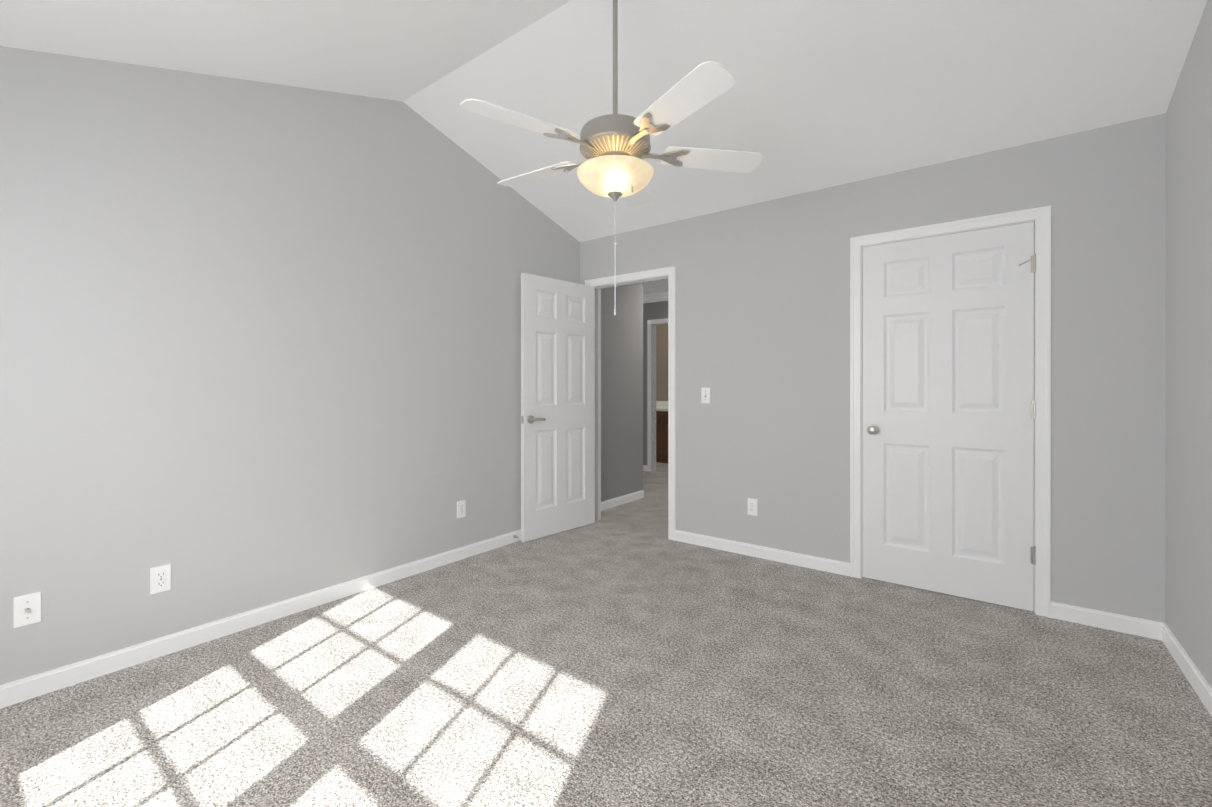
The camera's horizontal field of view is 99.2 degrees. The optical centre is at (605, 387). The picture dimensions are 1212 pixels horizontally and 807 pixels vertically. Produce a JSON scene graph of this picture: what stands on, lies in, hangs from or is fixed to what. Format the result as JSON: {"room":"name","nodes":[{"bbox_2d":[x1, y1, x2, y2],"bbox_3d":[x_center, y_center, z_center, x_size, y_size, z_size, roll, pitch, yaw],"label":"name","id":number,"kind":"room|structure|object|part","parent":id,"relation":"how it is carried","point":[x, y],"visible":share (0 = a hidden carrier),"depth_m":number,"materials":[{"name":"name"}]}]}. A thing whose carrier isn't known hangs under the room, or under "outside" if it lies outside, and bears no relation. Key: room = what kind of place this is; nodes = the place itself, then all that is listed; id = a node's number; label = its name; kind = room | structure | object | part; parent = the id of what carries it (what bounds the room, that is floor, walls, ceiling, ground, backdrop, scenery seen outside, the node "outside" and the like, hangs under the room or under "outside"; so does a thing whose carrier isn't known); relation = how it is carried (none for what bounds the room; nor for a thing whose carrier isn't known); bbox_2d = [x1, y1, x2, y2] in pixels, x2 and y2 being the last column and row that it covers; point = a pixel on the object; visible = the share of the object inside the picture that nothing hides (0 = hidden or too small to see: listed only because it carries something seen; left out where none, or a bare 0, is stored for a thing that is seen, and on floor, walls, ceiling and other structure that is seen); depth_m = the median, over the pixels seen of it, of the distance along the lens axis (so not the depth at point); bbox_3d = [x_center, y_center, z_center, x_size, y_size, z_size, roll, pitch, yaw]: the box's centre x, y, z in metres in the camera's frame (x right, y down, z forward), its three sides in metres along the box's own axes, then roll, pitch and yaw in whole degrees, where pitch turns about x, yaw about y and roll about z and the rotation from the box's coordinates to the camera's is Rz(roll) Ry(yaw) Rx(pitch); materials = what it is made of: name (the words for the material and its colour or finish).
{"room":"empty bedroom","nodes":[
{"label":"empty bedroom","id":0,"kind":"room"},
{"bbox_2d":[0,0,570,100],"bbox_3d":[-0.588,-1.425,1.115,3.774,0.897,2.471,0,0,37],"label":"ceiling","id":1,"kind":"structure","parent":0,"point":[399,50],"depth_m":2.20,"materials":[{"name":"white paint"}]},
{"bbox_2d":[460,0,762,314],"bbox_3d":[0.018,-1.034,2.195,1.284,1.457,1.256,0,0,37],"label":"ceiling fan","id":2,"kind":"object","parent":1,"relation":"hanging from","point":[615,147],"visible":1,"depth_m":2.08,"materials":[{"name":"white wood"}]},
{"bbox_3d":[-0.319,-1.003,1.944,0.242,0.035,0.448,0,0,37],"label":"blade","id":3,"kind":"part","parent":2,"relation":"part of","materials":[{"name":"white wood"}]},
{"bbox_3d":[-0.326,-1.004,2.432,0.448,0.035,0.147,0,0,37],"label":"blade","id":4,"kind":"part","parent":2,"relation":"part of","materials":[{"name":"white wood"}]},
{"bbox_3d":[0.039,-0.461,2.191,0.011,0.310,0.010,0,0,37],"label":"pull cord","id":5,"kind":"part","parent":2,"relation":"part of","materials":[{"name":"white plastic"}]},
{"bbox_3d":[0.039,-0.868,2.191,0.324,0.097,0.324,0,0,37],"label":"lamp shade","id":6,"kind":"part","parent":2,"relation":"part of","materials":[{"name":"white glass"}]},
{"bbox_3d":[0.039,-1.431,2.190,0.124,0.663,0.124,0,0,37],"label":"rod","id":7,"kind":"part","parent":2,"relation":"part of","materials":[{"name":"silver metal"}]},
{"bbox_3d":[0.039,-1.033,2.191,0.302,0.135,0.302,0,0,37],"label":"motor","id":8,"kind":"part","parent":2,"relation":"part of","materials":[{"name":"silver metal"}]},
{"bbox_3d":[0.073,-0.774,2.135,0.127,0.329,0.053,0,0,37],"label":"chain","id":9,"kind":"part","parent":2,"relation":"part of","materials":[{"name":"grey metal"}]},
{"bbox_3d":[0.144,-1.004,2.612,0.271,0.035,0.441,0,0,37],"label":"blade","id":10,"kind":"part","parent":2,"relation":"part of","materials":[{"name":"white wood"}]},
{"bbox_3d":[0.260,-1.003,1.818,0.442,0.035,0.265,0,0,37],"label":"blade","id":11,"kind":"part","parent":2,"relation":"part of","materials":[{"name":"white wood"}]},
{"bbox_3d":[0.467,-1.004,2.272,0.369,0.035,0.393,0,0,37],"label":"blade","id":12,"kind":"part","parent":2,"relation":"part of","materials":[{"name":"white wood"}]},
{"bbox_2d":[0,46,579,684],"bbox_3d":[-1.497,-0.322,2.942,0.120,2.987,4.285,0,0,37],"label":"wall","id":13,"kind":"structure","parent":0,"point":[260,344],"depth_m":2.46,"materials":[{"name":"grey paint"}]},
{"bbox_2d":[13,592,40,627],"bbox_3d":[-2.173,0.838,1.937,0.018,0.115,0.070,0,0,37],"label":"outlet plate","id":14,"kind":"object","parent":13,"relation":"attached to","point":[27,609],"visible":1,"depth_m":1.94,"materials":[{"name":"white plastic"}]},
{"bbox_2d":[150,564,170,594],"bbox_3d":[-1.942,0.837,2.249,0.008,0.115,0.070,0,0,37],"label":"electrical outlet","id":15,"kind":"object","parent":13,"relation":"attached to","point":[160,578],"visible":1,"depth_m":2.25,"materials":[{"name":"white plastic"}]},
{"bbox_2d":[0,529,520,708],"bbox_3d":[-1.428,1.132,2.911,0.030,0.080,4.015,0,0,37],"label":"baseboard","id":16,"kind":"structure","parent":13,"relation":"attached to","point":[26,688],"depth_m":2.40,"materials":[{"name":"white wood"}]},
{"bbox_2d":[457,500,465,518],"bbox_3d":[-0.985,0.831,3.513,0.008,0.115,0.070,0,0,37],"label":"electrical outlet","id":17,"kind":"object","parent":13,"relation":"attached to","point":[461,509],"visible":1,"depth_m":3.51,"materials":[{"name":"white plastic"}]},
{"bbox_2d":[0,520,1211,806],"bbox_3d":[-0.040,1.223,1.841,3.774,0.100,4.285,0,0,37],"label":"floor carpet","id":18,"kind":"object","parent":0,"point":[602,664],"visible":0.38,"depth_m":1.91,"materials":[{"name":"grey carpet"}]},
{"bbox_2d":[601,284,636,501],"bbox_3d":[-0.005,-0.051,5.045,0.120,2.440,0.870,0,0,37],"label":"wall","id":19,"kind":"structure","parent":0,"point":[623,395],"depth_m":5.12,"materials":[{"name":"grey paint"}]},
{"bbox_2d":[601,462,667,532],"bbox_3d":[0.501,1.218,6.543,3.920,0.100,3.865,0,0,37],"label":"floor","id":20,"kind":"structure","parent":0,"point":[649,511],"depth_m":4.97,"materials":[{"name":"carpet"}]},
{"bbox_2d":[656,409,667,462],"bbox_3d":[0.641,0.766,8.359,1.350,0.800,0.570,0,0,37],"label":"bathroom vanity","id":21,"kind":"object","parent":20,"relation":"on","point":[661,431],"depth_m":7.88,"materials":[{"name":"brown wood"}]},
{"bbox_2d":[656,405,667,408],"bbox_3d":[0.649,0.346,8.361,1.380,0.040,0.555,0,0,37],"label":"countertop","id":22,"kind":"structure","parent":21,"relation":"on","point":[657,406],"depth_m":8.35,"materials":[{"name":"beige stone"}]},
{"bbox_2d":[637,283,644,490],"bbox_3d":[-0.635,-0.052,6.176,2.490,2.440,0.120,0,0,37],"label":"wall","id":23,"kind":"structure","parent":0,"point":[640,305],"depth_m":5.43,"materials":[{"name":"grey paint"}]},
{"bbox_2d":[645,301,667,471],"bbox_3d":[0.859,-0.053,7.014,3.920,2.440,0.120,0,0,37],"label":"wall","id":24,"kind":"structure","parent":0,"point":[654,310],"depth_m":7.15,"materials":[{"name":"grey paint"}]},
{"bbox_2d":[656,324,667,400],"bbox_3d":[1.159,-0.054,8.404,2.720,2.440,0.100,0,0,37],"label":"wall","id":25,"kind":"structure","parent":0,"point":[661,362],"depth_m":8.50,"materials":[{"name":"beige paint"}]},
{"bbox_2d":[656,401,667,404],"bbox_3d":[0.811,0.276,8.574,1.380,0.100,0.020,0,0,37],"label":"backsplash","id":26,"kind":"structure","parent":25,"relation":"attached to","point":[657,402],"depth_m":8.48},
{"bbox_2d":[403,0,1206,294],"bbox_3d":[0.884,-1.557,5.112,6.254,0.642,5.679,0,0,37],"label":"ceiling","id":27,"kind":"structure","parent":0,"point":[820,94],"depth_m":2.55,"materials":[{"name":"white paint"}]},
{"bbox_2d":[580,113,1165,622],"bbox_3d":[1.217,-0.059,3.500,3.774,2.460,0.120,0,0,37],"label":"wall","id":28,"kind":"structure","parent":0,"point":[762,321],"depth_m":3.07,"materials":[{"name":"grey paint"}]},
{"bbox_2d":[521,273,594,541],"bbox_3d":[-0.353,0.151,4.142,0.092,2.020,0.770,0,0,43],"label":"entry door","id":29,"kind":"structure","parent":28,"relation":"in","point":[558,394],"depth_m":4.10,"materials":[{"name":"white wood"}]},
{"bbox_3d":[-0.353,0.115,4.142,0.092,1.600,0.769,0,0,43],"label":"entry door hardware","id":30,"kind":"part","parent":29,"relation":"part of","materials":[{"name":"silver metal"}]},
{"bbox_2d":[585,266,675,540],"bbox_3d":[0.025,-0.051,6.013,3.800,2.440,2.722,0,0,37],"label":"door frame","id":31,"kind":"structure","parent":28,"relation":"attached to","point":[670,272],"depth_m":4.24,"materials":[{"name":"white wood"}]},
{"bbox_2d":[701,388,709,402],"bbox_3d":[0.730,0.061,3.784,0.070,0.115,0.015,0,0,37],"label":"light switch","id":32,"kind":"object","parent":28,"relation":"attached to","point":[705,395],"visible":1,"depth_m":3.79,"materials":[{"name":"white plastic"}]},
{"bbox_2d":[748,498,756,515],"bbox_3d":[1.015,0.831,3.573,0.070,0.115,0.008,0,0,37],"label":"electrical outlet","id":33,"kind":"object","parent":28,"relation":"attached to","point":[752,506],"visible":1,"depth_m":3.57,"materials":[{"name":"white plastic"}]},
{"bbox_2d":[675,530,849,575],"bbox_3d":[1.022,1.131,3.565,1.235,0.080,0.013,0,0,37],"label":"baseboard","id":34,"kind":"structure","parent":28,"relation":"attached to","point":[808,561],"depth_m":3.50,"materials":[{"name":"white wood"}]},
{"bbox_2d":[862,222,1033,610],"bbox_3d":[1.904,0.153,2.929,0.808,2.020,0.035,0,0,37],"label":"closet door","id":35,"kind":"structure","parent":28,"relation":"in","point":[948,448],"depth_m":2.88,"materials":[{"name":"white wood"}]},
{"bbox_2d":[850,205,1050,617],"bbox_3d":[1.929,0.147,2.961,0.851,2.050,0.120,0,0,37],"label":"door frame","id":36,"kind":"structure","parent":28,"relation":"attached to","point":[1034,221],"depth_m":2.73,"materials":[{"name":"white wood"}]},
{"bbox_2d":[867,254,1035,564],"bbox_3d":[1.891,0.114,2.877,0.788,1.606,0.066,0,0,37],"label":"hardware piece","id":37,"kind":"object","parent":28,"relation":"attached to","point":[873,429],"visible":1,"depth_m":2.67,"materials":[{"name":"grey metal"}]},
{"bbox_2d":[1050,601,1155,638],"bbox_3d":[2.415,1.132,2.511,0.380,0.080,0.013,0,0,37],"label":"baseboard","id":38,"kind":"structure","parent":28,"relation":"attached to","point":[1080,615],"depth_m":2.50,"materials":[{"name":"white wood"}]},
{"bbox_2d":[1165,0,1211,687],"bbox_3d":[1.416,-0.320,0.737,0.120,2.987,4.285,0,0,37],"label":"wall","id":39,"kind":"structure","parent":0,"point":[1188,529],"depth_m":2.08,"materials":[{"name":"grey paint"}]},
{"bbox_2d":[1156,621,1211,716],"bbox_3d":[1.373,1.134,0.790,0.013,0.080,4.015,0,0,37],"label":"baseboard","id":40,"kind":"structure","parent":39,"relation":"attached to","point":[1189,669],"depth_m":2.08,"materials":[{"name":"white wood"}]}
]}

